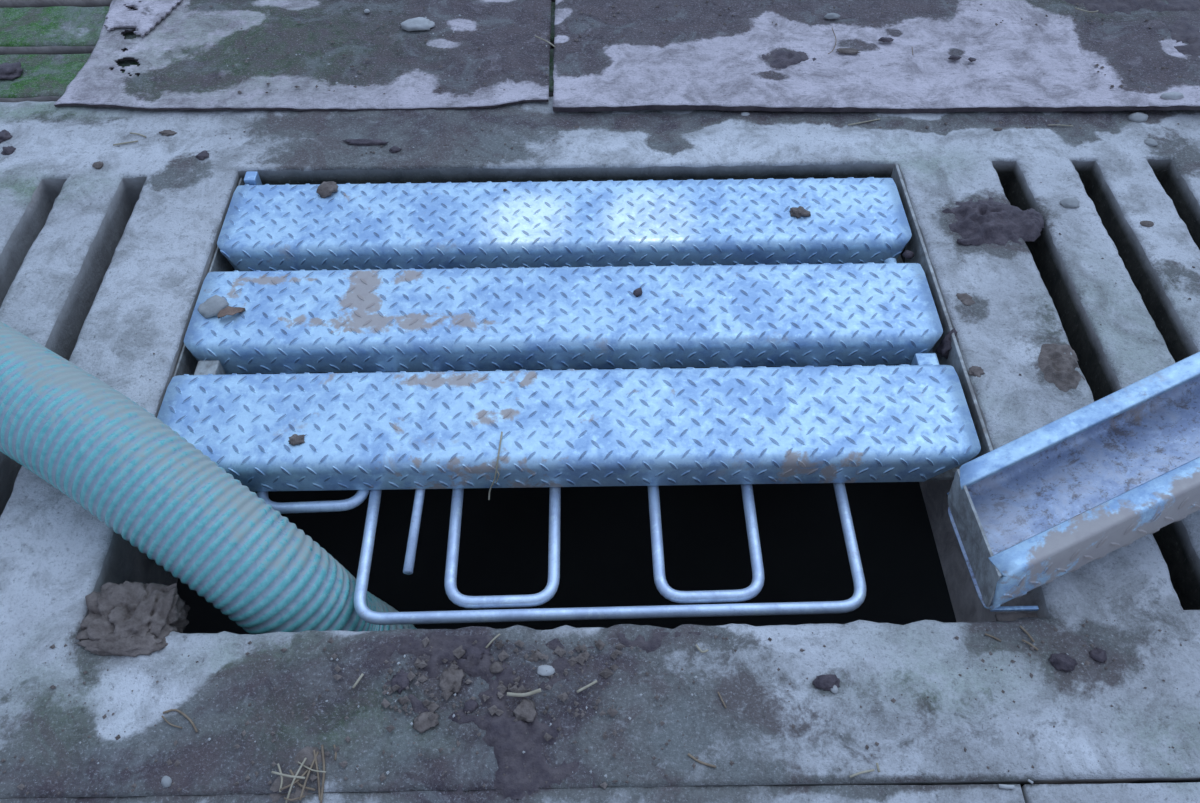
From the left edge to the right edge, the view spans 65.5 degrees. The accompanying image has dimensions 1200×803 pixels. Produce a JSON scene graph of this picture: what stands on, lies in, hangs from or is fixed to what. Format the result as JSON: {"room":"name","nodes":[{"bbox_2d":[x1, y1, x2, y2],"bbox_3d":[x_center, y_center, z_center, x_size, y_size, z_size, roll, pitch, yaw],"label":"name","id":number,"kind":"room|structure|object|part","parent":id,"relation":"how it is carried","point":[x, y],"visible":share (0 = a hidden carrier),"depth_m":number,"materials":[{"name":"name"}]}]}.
{"room":"cattle barn","nodes":[
{"label":"cattle barn","id":0,"kind":"room"},
{"bbox_2d":[266,365,887,373],"bbox_3d":[0.008,-0.512,2.812,3.750,1.600,0.050,-1,52,-1],"label":"wall","id":1,"kind":"structure","parent":0,"point":[862,365],"depth_m":3.28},
{"bbox_2d":[0,0,1199,802],"bbox_3d":[0.028,-0.135,1.381,3.654,0.202,2.202,-1,52,-1],"label":"floor","id":2,"kind":"structure","parent":0,"point":[99,269],"depth_m":1.02,"materials":[{"name":"concrete"}]},
{"bbox_2d":[0,129,11,142],"bbox_3d":[-0.946,-0.419,1.471,0.031,0.010,0.029,-37,61,-25],"label":"clod","id":3,"kind":"object","parent":2,"relation":"on","point":[4,134],"visible":1,"depth_m":1.47,"materials":[{"name":"soil"}]},
{"bbox_2d":[1,146,15,154],"bbox_3d":[-0.920,-0.392,1.450,0.021,0.010,0.019,1,52,1],"label":"clod","id":4,"kind":"object","parent":2,"relation":"on","point":[8,150],"visible":1,"depth_m":1.45,"materials":[{"name":"brown soil"}]},
{"bbox_2d":[0,62,23,79],"bbox_3d":[-1.014,-0.565,1.584,0.068,0.013,0.046,10,53,8],"label":"clod","id":5,"kind":"object","parent":2,"relation":"on","point":[8,71],"visible":1,"depth_m":1.58,"materials":[{"name":"brown soil"}]},
{"bbox_2d":[92,161,102,168],"bbox_3d":[-0.769,-0.363,1.430,0.017,0.006,0.015,31,58,22],"label":"clod","id":6,"kind":"object","parent":2,"relation":"on","point":[97,165],"visible":1,"depth_m":1.43,"materials":[{"name":"brown soil"}]},
{"bbox_2d":[74,631,167,656],"bbox_3d":[-0.489,0.248,0.955,0.102,0.011,0.028,-1,52,-1],"label":"clod","id":7,"kind":"object","parent":2,"relation":"on","point":[108,644],"visible":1,"depth_m":0.95,"materials":[{"name":"brown soil"}]},
{"bbox_2d":[113,140,137,145],"bbox_3d":[-0.744,-0.406,1.463,0.038,0.002,0.002,-12,53,-9],"label":"straw","id":8,"kind":"object","parent":2,"relation":"on","point":[136,140],"visible":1,"depth_m":1.46,"materials":[{"name":"beige plant"}]},
{"bbox_2d":[75,581,190,640],"bbox_3d":[-0.494,0.235,0.995,0.098,0.071,0.070,-1,52,-1],"label":"clod","id":9,"kind":"object","parent":2,"relation":"on","point":[126,609],"visible":0.79,"depth_m":0.97,"materials":[{"name":"brown soil"}]},
{"bbox_2d":[161,776,171,787],"bbox_3d":[-0.407,0.356,0.874,0.009,0.005,0.012,-28,57,-20],"label":"stone","id":10,"kind":"object","parent":2,"relation":"on","point":[166,781],"visible":1,"depth_m":0.87,"materials":[{"name":"white stone"}]},
{"bbox_2d":[159,130,176,135],"bbox_3d":[-0.685,-0.427,1.480,0.030,0.005,0.013,-1,52,-1],"label":"clod","id":11,"kind":"object","parent":2,"relation":"on","point":[164,132],"visible":1,"depth_m":1.48,"materials":[{"name":"brown soil"}]},
{"bbox_2d":[161,715,181,728],"bbox_3d":[-0.417,0.313,0.907,0.026,0.002,0.004,22,55,16],"label":"straw","id":12,"kind":"object","parent":2,"relation":"on","point":[162,716],"visible":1,"depth_m":0.91,"materials":[{"name":"beige plant"}]},
{"bbox_2d":[163,709,197,732],"bbox_3d":[-0.407,0.309,0.910,0.044,0.002,0.010,21,55,16],"label":"straw","id":13,"kind":"object","parent":2,"relation":"on","point":[170,710],"visible":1,"depth_m":0.91,"materials":[{"name":"beige plant"}]},
{"bbox_2d":[196,150,208,159],"bbox_3d":[-0.616,-0.382,1.444,0.021,0.006,0.020,-28,57,-20],"label":"clod","id":14,"kind":"object","parent":2,"relation":"on","point":[202,155],"visible":1,"depth_m":1.44,"materials":[{"name":"soil"}]},
{"bbox_2d":[0,321,415,634],"bbox_3d":[-0.628,0.145,1.231,0.918,0.598,0.158,22,55,16],"label":"hose","id":15,"kind":"object","parent":2,"relation":"on","point":[88,440],"visible":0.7,"depth_m":0.99,"materials":[{"name":"teal plastic"}]},
{"bbox_2d":[277,763,282,791],"bbox_3d":[-0.299,0.352,0.873,0.005,0.007,0.029,-15,54,-11],"label":"straw","id":16,"kind":"object","parent":2,"relation":"on","point":[278,765],"visible":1,"depth_m":0.87,"materials":[{"name":"beige plant"}]},
{"bbox_2d":[271,771,304,778],"bbox_3d":[-0.292,0.350,0.873,0.034,0.006,0.003,9,53,7],"label":"straw","id":17,"kind":"object","parent":2,"relation":"on","point":[273,772],"visible":1,"depth_m":0.87,"materials":[{"name":"beige plant"}]},
{"bbox_2d":[284,795,304,800],"bbox_3d":[-0.282,0.366,0.861,0.019,0.006,0.004,-7,53,-5],"label":"straw","id":18,"kind":"object","parent":2,"relation":"on","point":[285,798],"visible":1,"depth_m":0.86,"materials":[{"name":"brown plant"}]},
{"bbox_2d":[269,746,325,802],"bbox_3d":[-0.279,0.347,0.883,0.076,0.010,0.060,-1,52,-1],"label":"smear","id":19,"kind":"object","parent":2,"relation":"on","point":[307,752],"visible":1,"depth_m":0.88,"materials":[{"name":"soil"}]},
{"bbox_2d":[280,767,309,790],"bbox_3d":[-0.284,0.354,0.871,0.032,0.007,0.005,-36,60,-25],"label":"straw","id":20,"kind":"object","parent":19,"relation":"on","point":[307,770],"visible":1,"depth_m":0.87,"materials":[{"name":"brown plant"}]},
{"bbox_2d":[285,758,306,802],"bbox_3d":[-0.284,0.353,0.871,0.004,0.005,0.042,13,53,10],"label":"straw","id":21,"kind":"object","parent":19,"relation":"on","point":[304,760],"visible":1,"depth_m":0.87,"materials":[{"name":"beige plant"}]},
{"bbox_2d":[289,769,315,790],"bbox_3d":[-0.280,0.356,0.873,0.033,0.004,0.007,28,57,20],"label":"straw","id":22,"kind":"object","parent":19,"relation":"on","point":[290,770],"visible":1,"depth_m":0.87,"materials":[{"name":"brown plant"}]},
{"bbox_2d":[299,751,318,799],"bbox_3d":[-0.273,0.350,0.874,0.003,0.007,0.046,7,53,6],"label":"straw","id":23,"kind":"object","parent":19,"relation":"on","point":[317,753],"visible":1,"depth_m":0.87,"materials":[{"name":"brown plant"}]},
{"bbox_2d":[297,761,325,772],"bbox_3d":[-0.272,0.345,0.878,0.032,0.006,0.004,16,54,12],"label":"straw","id":24,"kind":"object","parent":19,"relation":"on","point":[298,761],"visible":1,"depth_m":0.88,"materials":[{"name":"beige plant"}]},
{"bbox_2d":[313,750,320,799],"bbox_3d":[-0.266,0.351,0.877,0.003,0.004,0.047,-14,53,-10],"label":"straw","id":25,"kind":"object","parent":19,"relation":"on","point":[314,752],"visible":1,"depth_m":0.88,"materials":[{"name":"brown plant"}]},
{"bbox_2d":[320,745,324,802],"bbox_3d":[-0.261,0.350,0.877,0.004,0.004,0.053,-7,53,-5],"label":"straw","id":26,"kind":"object","parent":19,"relation":"on","point":[322,747],"visible":1,"depth_m":0.88,"materials":[{"name":"plant"}]},
{"bbox_2d":[54,0,550,110],"bbox_3d":[-0.504,-0.728,1.706,0.832,0.017,0.646,-1,52,-1],"label":"rubber mat","id":27,"kind":"object","parent":2,"relation":"on","point":[177,38],"visible":0.99,"depth_m":1.60,"materials":[{"name":"grey rubber"}]},
{"bbox_2d":[400,17,434,30],"bbox_3d":[-0.324,-0.670,1.649,0.062,0.013,0.037,-1,52,-1],"label":"stone","id":28,"kind":"object","parent":27,"relation":"on","point":[419,23],"visible":1,"depth_m":1.64,"materials":[{"name":"grey stone"}]},
{"bbox_2d":[535,35,554,47],"bbox_3d":[-0.094,-0.623,1.613,0.050,0.002,0.005,37,61,25],"label":"straw","id":29,"kind":"object","parent":27,"relation":"on","point":[535,35],"visible":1,"depth_m":1.61,"materials":[{"name":"beige plant"}]},
{"bbox_2d":[199,0,1199,94],"bbox_3d":[0.191,-0.615,1.607,1.797,0.011,0.302,-1,52,-1],"label":"crumbs","id":30,"kind":"object","parent":27,"relation":"on","point":[676,5],"visible":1,"depth_m":1.61,"materials":[{"name":"brown soil"}]},
{"bbox_2d":[352,673,363,688],"bbox_3d":[-0.241,0.278,0.929,0.002,0.003,0.016,23,56,17],"label":"straw","id":31,"kind":"object","parent":2,"relation":"on","point":[362,674],"visible":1,"depth_m":0.93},
{"bbox_2d":[343,139,387,145],"bbox_3d":[-0.369,-0.408,1.464,0.074,0.006,0.016,-1,52,-1],"label":"clod","id":32,"kind":"object","parent":2,"relation":"on","point":[358,142],"visible":1,"depth_m":1.46,"materials":[{"name":"soil"}]},
{"bbox_2d":[389,145,401,152],"bbox_3d":[-0.319,-0.394,1.453,0.020,0.006,0.014,-1,52,-1],"label":"clod","id":33,"kind":"object","parent":2,"relation":"on","point":[394,149],"visible":1,"depth_m":1.45,"materials":[{"name":"soil"}]},
{"bbox_2d":[391,668,409,693],"bbox_3d":[-0.199,0.279,0.931,0.020,0.004,0.026,5,52,4],"label":"clod","id":34,"kind":"object","parent":2,"relation":"on","point":[401,679],"visible":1,"depth_m":0.93,"materials":[{"name":"soil"}]},
{"bbox_2d":[413,711,439,732],"bbox_3d":[-0.169,0.311,0.908,0.028,0.002,0.019,-19,55,-14],"label":"clod","id":35,"kind":"object","parent":2,"relation":"on","point":[422,723],"visible":1,"depth_m":0.91,"materials":[{"name":"soil"}]},
{"bbox_2d":[439,663,464,692],"bbox_3d":[-0.148,0.276,0.930,0.026,0.009,0.032,-11,53,-8],"label":"clod","id":36,"kind":"object","parent":2,"relation":"on","point":[452,680],"visible":1,"depth_m":0.93,"materials":[{"name":"brown soil"}]},
{"bbox_2d":[485,633,500,648],"bbox_3d":[-0.110,0.245,0.955,0.003,0.002,0.020,35,60,24],"label":"straw","id":37,"kind":"object","parent":2,"relation":"on","point":[499,634],"visible":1,"depth_m":0.95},
{"bbox_2d":[507,688,540,696],"bbox_3d":[-0.075,0.287,0.917,0.034,0.004,0.007,-5,52,-4],"label":"straw","id":38,"kind":"object","parent":2,"relation":"on","point":[539,689],"visible":1,"depth_m":0.92,"materials":[{"name":"beige plant"}]},
{"bbox_2d":[513,698,536,721],"bbox_3d":[-0.072,0.302,0.911,0.022,0.008,0.026,21,55,16],"label":"clod","id":39,"kind":"object","parent":2,"relation":"on","point":[526,710],"visible":1,"depth_m":0.91,"materials":[{"name":"soil"}]},
{"bbox_2d":[375,632,701,799],"bbox_3d":[-0.070,0.301,0.915,0.378,0.016,0.168,-1,52,-1],"label":"dirt patch","id":40,"kind":"object","parent":2,"relation":"on","point":[509,739],"visible":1,"depth_m":0.91,"materials":[{"name":"brown soil"}]},
{"bbox_2d":[463,699,477,712],"bbox_3d":[-0.128,0.299,0.915,0.017,0.005,0.012,-37,61,-25],"label":"clod","id":41,"kind":"object","parent":40,"relation":"on","point":[470,705],"visible":1,"depth_m":0.91,"materials":[{"name":"brown soil"}]},
{"bbox_2d":[461,646,491,658],"bbox_3d":[-0.126,0.256,0.946,0.032,0.008,0.019,-1,52,-1],"label":"clod","id":42,"kind":"object","parent":40,"relation":"on","point":[471,650],"visible":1,"depth_m":0.94,"materials":[{"name":"brown soil"}]},
{"bbox_2d":[490,661,503,673],"bbox_3d":[-0.104,0.267,0.938,0.015,0.007,0.012,-32,59,-22],"label":"clod","id":43,"kind":"object","parent":40,"relation":"on","point":[496,667],"visible":1,"depth_m":0.94,"materials":[{"name":"soil"}]},
{"bbox_2d":[537,665,555,675],"bbox_3d":[-0.054,0.270,0.938,0.019,0.005,0.012,-1,52,-1],"label":"stone","id":44,"kind":"object","parent":2,"relation":"on","point":[543,670],"visible":1,"depth_m":0.94,"materials":[{"name":"white stone"}]},
{"bbox_2d":[43,9,1099,788],"bbox_3d":[0.020,-0.179,1.280,1.406,0.014,1.350,-1,52,-1],"label":"pale grit","id":45,"kind":"object","parent":2,"relation":"on","point":[337,659],"visible":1,"depth_m":0.92,"materials":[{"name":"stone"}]},
{"bbox_2d":[577,680,596,692],"bbox_3d":[-0.013,0.282,0.924,0.023,0.003,0.003,-24,56,-17],"label":"straw","id":46,"kind":"object","parent":2,"relation":"on","point":[595,681],"visible":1,"depth_m":0.92,"materials":[{"name":"beige plant"}]},
{"bbox_2d":[1,119,1199,794],"bbox_3d":[0.114,-0.045,1.180,1.698,0.010,1.021,-1,52,-1],"label":"debris","id":47,"kind":"object","parent":2,"relation":"on","point":[459,652],"visible":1,"depth_m":0.92,"materials":[{"name":"brown soil"}]},
{"bbox_2d":[173,163,1038,620],"bbox_3d":[-0.041,-0.042,1.230,1.010,0.076,0.744,-1,52,-1],"label":"frame","id":48,"kind":"object","parent":2,"relation":"attached to","point":[187,363],"visible":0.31,"depth_m":1.24,"materials":[{"name":"metal"}]},
{"bbox_3d":[-0.547,-0.112,1.294,0.003,0.063,0.538,-1,52,-1],"label":"rail","id":49,"kind":"part","parent":48,"relation":"part of","materials":[{"name":"metal"}]},
{"bbox_2d":[184,258,942,373],"bbox_3d":[-0.047,-0.125,1.282,0.992,0.056,0.172,-1,52,-1],"label":"plank","id":50,"kind":"object","parent":48,"relation":"on","point":[805,314],"visible":0.98,"depth_m":1.24,"materials":[{"name":"metal"}]},
{"bbox_2d":[197,295,228,318],"bbox_3d":[-0.516,-0.128,1.244,0.039,0.010,0.036,-27,57,-19],"label":"stone","id":51,"kind":"object","parent":50,"relation":"on","point":[211,307],"visible":1,"depth_m":1.24,"materials":[{"name":"white stone"}]},
{"bbox_2d":[217,306,245,318],"bbox_3d":[-0.489,-0.118,1.237,0.036,0.011,0.019,-24,56,-18],"label":"dead leaf","id":52,"kind":"object","parent":50,"relation":"on","point":[228,310],"visible":1,"depth_m":1.24,"materials":[{"name":"brown plant"}]},
{"bbox_2d":[633,288,641,296],"bbox_3d":[0.052,-0.149,1.262,0.012,0.005,0.016,33,59,23],"label":"clod","id":53,"kind":"object","parent":50,"relation":"on","point":[637,292],"visible":1,"depth_m":1.26,"materials":[{"name":"brown soil"}]},
{"bbox_2d":[217,171,911,270],"bbox_3d":[-0.050,-0.272,1.395,0.992,0.056,0.174,-1,52,-1],"label":"plank","id":54,"kind":"object","parent":48,"relation":"on","point":[448,225],"visible":0.94,"depth_m":1.35,"materials":[{"name":"metal"}]},
{"bbox_2d":[316,181,338,197],"bbox_3d":[-0.408,-0.318,1.391,0.033,0.010,0.030,-35,60,-24],"label":"clod","id":55,"kind":"object","parent":54,"relation":"on","point":[325,189],"visible":1,"depth_m":1.39,"materials":[{"name":"soil"}]},
{"bbox_2d":[789,206,810,217],"bbox_3d":[0.292,-0.277,1.360,0.032,0.008,0.024,6,53,5],"label":"clod","id":56,"kind":"object","parent":54,"relation":"on","point":[800,211],"visible":1,"depth_m":1.36,"materials":[{"name":"brown soil"}]},
{"bbox_2d":[157,353,980,491],"bbox_3d":[-0.044,0.018,1.171,0.992,0.056,0.182,-1,52,-1],"label":"plank","id":57,"kind":"object","parent":48,"relation":"on","point":[378,430],"visible":0.98,"depth_m":1.13,"materials":[{"name":"metal"}]},
{"bbox_2d":[288,434,304,445],"bbox_3d":[-0.362,0.044,1.114,0.021,0.004,0.017,-18,54,-13],"label":"clod","id":58,"kind":"object","parent":57,"relation":"on","point":[295,439],"visible":1,"depth_m":1.11,"materials":[{"name":"brown soil"}]},
{"bbox_2d":[488,432,502,499],"bbox_3d":[-0.122,0.079,1.125,0.012,0.067,0.060,15,54,11],"label":"straw","id":59,"kind":"object","parent":57,"relation":"on","point":[501,432],"visible":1,"depth_m":1.11,"materials":[{"name":"brown plant"}]},
{"bbox_2d":[256,349,932,624],"bbox_3d":[-0.041,-0.015,1.240,0.992,0.014,0.658,-1,52,-1],"label":"metal rods","id":60,"kind":"object","parent":48,"relation":"on","point":[450,581],"visible":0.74,"depth_m":1.06,"materials":[{"name":"silver metal"}]},
{"bbox_3d":[-0.220,0.041,1.197,0.013,0.011,0.394,0,52,0],"label":"straight rod","id":61,"kind":"part","parent":60,"relation":"part of","materials":[{"name":"silver metal"}]},
{"bbox_2d":[902,250,914,258],"bbox_3d":[0.441,-0.211,1.334,0.015,0.010,0.015,37,61,25],"label":"clod","id":62,"kind":"object","parent":48,"relation":"on","point":[907,254],"visible":1,"depth_m":1.33,"materials":[{"name":"brown soil"}]},
{"bbox_3d":[0.460,-0.130,1.298,0.004,0.076,0.538,-1,52,-1],"label":"rail","id":63,"kind":"part","parent":48,"relation":"part of","materials":[{"name":"metal"}]},
{"bbox_2d":[935,328,957,358],"bbox_3d":[0.460,-0.078,1.227,0.033,0.036,0.025,-38,61,-26],"label":"clod","id":64,"kind":"object","parent":48,"relation":"on","point":[944,347],"visible":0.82,"depth_m":1.22,"materials":[{"name":"brown soil"}]},
{"bbox_2d":[688,753,715,767],"bbox_3d":[0.096,0.341,0.885,0.029,0.002,0.004,20,55,15],"label":"straw","id":65,"kind":"object","parent":2,"relation":"on","point":[689,755],"visible":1,"depth_m":0.88,"materials":[{"name":"beige plant"}]},
{"bbox_2d":[695,644,708,652],"bbox_3d":[0.103,0.253,0.952,0.015,0.002,0.006,21,55,15],"label":"straw","id":66,"kind":"object","parent":2,"relation":"on","point":[696,645],"visible":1,"depth_m":0.95,"materials":[{"name":"beige plant"}]},
{"bbox_2d":[717,692,726,707],"bbox_3d":[0.120,0.295,0.921,0.002,0.002,0.017,-18,54,-13],"label":"straw","id":67,"kind":"object","parent":2,"relation":"on","point":[717,692],"visible":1,"depth_m":0.92,"materials":[{"name":"beige plant"}]},
{"bbox_2d":[741,112,749,115],"bbox_3d":[0.235,-0.465,1.508,0.016,0.005,0.010,-1,52,-1],"label":"stone","id":68,"kind":"object","parent":2,"relation":"on","point":[742,113],"visible":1,"depth_m":1.51,"materials":[{"name":"grey stone"}]},
{"bbox_2d":[812,674,839,690],"bbox_3d":[0.226,0.280,0.931,0.028,0.007,0.017,-1,52,-1],"label":"clod","id":69,"kind":"object","parent":2,"relation":"on","point":[825,682],"visible":1,"depth_m":0.93,"materials":[{"name":"brown soil"}]},
{"bbox_2d":[831,685,838,693],"bbox_3d":[0.233,0.285,0.928,0.008,0.004,0.010,-11,53,-9],"label":"stone","id":70,"kind":"object","parent":2,"relation":"on","point":[834,689],"visible":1,"depth_m":0.93,"materials":[{"name":"white stone"}]},
{"bbox_2d":[849,769,873,777],"bbox_3d":[0.246,0.350,0.878,0.025,0.002,0.003,-12,53,-9],"label":"straw","id":71,"kind":"object","parent":2,"relation":"on","point":[870,770],"visible":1,"depth_m":0.88,"materials":[{"name":"beige plant"}]},
{"bbox_2d":[848,118,879,125],"bbox_3d":[0.423,-0.448,1.495,0.056,0.002,0.002,-13,53,-10],"label":"straw","id":72,"kind":"object","parent":2,"relation":"on","point":[879,118],"visible":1,"depth_m":1.49,"materials":[{"name":"beige plant"}]},
{"bbox_2d":[552,0,1199,112],"bbox_3d":[0.730,-0.730,1.702,1.625,0.020,0.692,-1,52,-1],"label":"rubber mat","id":73,"kind":"object","parent":2,"relation":"on","point":[706,63],"visible":1,"depth_m":1.58,"materials":[{"name":"grey rubber"}]},
{"bbox_2d":[761,50,816,78],"bbox_3d":[0.316,-0.568,1.571,0.116,0.012,0.104,-1,52,-1],"label":"smear","id":74,"kind":"object","parent":73,"relation":"on","point":[783,59],"visible":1,"depth_m":1.58,"materials":[{"name":"soil"}]},
{"bbox_2d":[823,13,839,18],"bbox_3d":[0.412,-0.686,1.657,0.030,0.008,0.013,-1,52,-1],"label":"stone","id":75,"kind":"object","parent":73,"relation":"on","point":[828,15],"visible":1,"depth_m":1.66,"materials":[{"name":"grey stone"}]},
{"bbox_2d":[836,48,860,53],"bbox_3d":[0.424,-0.600,1.593,0.043,0.003,0.016,4,52,3],"label":"clod","id":76,"kind":"object","parent":73,"relation":"on","point":[840,50],"visible":1,"depth_m":1.59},
{"bbox_2d":[878,37,893,41],"bbox_3d":[0.495,-0.627,1.613,0.029,0.005,0.014,-1,52,-1],"label":"clod","id":77,"kind":"object","parent":73,"relation":"on","point":[883,39],"visible":1,"depth_m":1.61,"materials":[{"name":"brown soil"}]},
{"bbox_2d":[948,55,961,59],"bbox_3d":[0.601,-0.583,1.579,0.024,0.005,0.014,-1,52,-1],"label":"clod","id":78,"kind":"object","parent":73,"relation":"on","point":[952,57],"visible":1,"depth_m":1.58,"materials":[{"name":"soil"}]},
{"bbox_2d":[1075,7,1097,12],"bbox_3d":[0.864,-0.694,1.657,0.040,0.002,0.009,12,53,9],"label":"straw","id":79,"kind":"object","parent":73,"relation":"on","point":[1075,7],"visible":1,"depth_m":1.66,"materials":[{"name":"beige plant"}]},
{"bbox_2d":[1065,0,1199,61],"bbox_3d":[0.966,-0.653,1.630,0.264,0.014,0.246,-1,52,-1],"label":"smear","id":80,"kind":"object","parent":73,"relation":"on","point":[1187,33],"visible":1,"depth_m":1.67,"materials":[{"name":"soil"}]},
{"bbox_2d":[1160,92,1183,99],"bbox_3d":[0.924,-0.494,1.504,0.040,0.008,0.017,-1,52,-1],"label":"stone","id":81,"kind":"object","parent":73,"relation":"on","point":[1171,95],"visible":1,"depth_m":1.50,"materials":[{"name":"grey stone"}]},
{"bbox_2d":[957,238,971,245],"bbox_3d":[0.519,-0.227,1.322,0.026,0.008,0.013,-1,52,-1],"label":"clod","id":82,"kind":"object","parent":2,"relation":"on","point":[964,242],"visible":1,"depth_m":1.32,"materials":[{"name":"soil"}]},
{"bbox_2d":[956,293,974,305],"bbox_3d":[0.492,-0.139,1.257,0.022,0.003,0.026,-12,53,-9],"label":"clod","id":83,"kind":"object","parent":2,"relation":"on","point":[966,299],"visible":1,"depth_m":1.25,"materials":[{"name":"brown soil"}]},
{"bbox_2d":[968,366,984,376],"bbox_3d":[0.476,-0.038,1.179,0.020,0.003,0.019,20,55,15],"label":"clod","id":84,"kind":"object","parent":2,"relation":"on","point":[975,371],"visible":1,"depth_m":1.18,"materials":[{"name":"soil"}]},
{"bbox_2d":[942,197,1043,245],"bbox_3d":[0.570,-0.269,1.351,0.148,0.022,0.110,-1,52,-1],"label":"dung","id":85,"kind":"object","parent":2,"relation":"on","point":[982,221],"visible":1,"depth_m":1.34,"materials":[{"name":"brown soil"}]},
{"bbox_2d":[985,633,1000,641],"bbox_3d":[0.405,0.243,0.961,0.017,0.002,0.002,23,56,17],"label":"straw","id":86,"kind":"object","parent":2,"relation":"on","point":[985,633],"visible":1,"depth_m":0.96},
{"bbox_2d":[998,784,1014,788],"bbox_3d":[0.379,0.359,0.871,0.014,0.004,0.004,3,52,2],"label":"straw","id":87,"kind":"object","parent":2,"relation":"on","point":[1003,786],"visible":1,"depth_m":0.87,"materials":[{"name":"plant"}]},
{"bbox_2d":[1019,625,1034,641],"bbox_3d":[0.441,0.240,0.963,0.003,0.002,0.020,-23,56,-17],"label":"straw","id":88,"kind":"object","parent":2,"relation":"on","point":[1020,626],"visible":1,"depth_m":0.96,"materials":[{"name":"brown plant"}]},
{"bbox_2d":[1022,639,1037,650],"bbox_3d":[0.441,0.249,0.956,0.017,0.002,0.003,33,59,23],"label":"straw","id":89,"kind":"object","parent":2,"relation":"on","point":[1030,644],"visible":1,"depth_m":0.96,"materials":[{"name":"brown plant"}]},
{"bbox_2d":[1038,343,1084,391],"bbox_3d":[0.582,-0.045,1.181,0.065,0.017,0.085,-1,52,-1],"label":"dung","id":90,"kind":"object","parent":2,"relation":"on","point":[1058,368],"visible":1,"depth_m":1.18,"materials":[{"name":"brown soil"}]},
{"bbox_2d":[1049,653,1077,672],"bbox_3d":[0.469,0.262,0.941,0.029,0.012,0.020,13,53,10],"label":"clod","id":91,"kind":"object","parent":2,"relation":"on","point":[1061,661],"visible":1,"depth_m":0.94,"materials":[{"name":"soil"}]},
{"bbox_2d":[1060,197,1079,207],"bbox_3d":[0.692,-0.294,1.373,0.028,0.009,0.021,-1,52,-1],"label":"stone","id":92,"kind":"object","parent":2,"relation":"on","point":[1071,202],"visible":1,"depth_m":1.37,"materials":[{"name":"white stone"}]},
{"bbox_2d":[947,352,1199,609],"bbox_3d":[0.833,-0.059,1.011,0.979,0.332,0.156,-17,54,-12],"label":"plank","id":93,"kind":"object","parent":2,"relation":"on","point":[1104,476],"visible":1,"depth_m":1.03,"materials":[{"name":"metal"}]},
{"bbox_3d":[0.403,0.146,1.011,0.005,0.075,0.159,0,52,0],"label":"plate","id":94,"kind":"part","parent":93,"relation":"part of","materials":[{"name":"metal"}]},
{"bbox_2d":[1089,648,1106,662],"bbox_3d":[0.507,0.257,0.948,0.017,0.008,0.017,-20,55,-15],"label":"clod","id":95,"kind":"object","parent":2,"relation":"on","point":[1097,654],"visible":1,"depth_m":0.95,"materials":[{"name":"soil"}]},
{"bbox_2d":[1127,112,1147,122],"bbox_3d":[0.865,-0.458,1.499,0.032,0.010,0.021,-1,52,-1],"label":"stone","id":96,"kind":"object","parent":2,"relation":"on","point":[1137,117],"visible":1,"depth_m":1.50,"materials":[{"name":"grey stone"}]},
{"bbox_2d":[1140,221,1153,226],"bbox_3d":[0.791,-0.257,1.348,0.019,0.004,0.013,-1,52,-1],"label":"stone","id":97,"kind":"object","parent":2,"relation":"on","point":[1143,223],"visible":1,"depth_m":1.35,"materials":[{"name":"grey stone"}]},
{"bbox_2d":[1144,138,1157,145],"bbox_3d":[0.863,-0.407,1.462,0.019,0.006,0.018,-2,52,-2],"label":"stone","id":98,"kind":"object","parent":2,"relation":"on","point":[1150,142],"visible":1,"depth_m":1.46,"materials":[{"name":"grey stone"}]}
]}

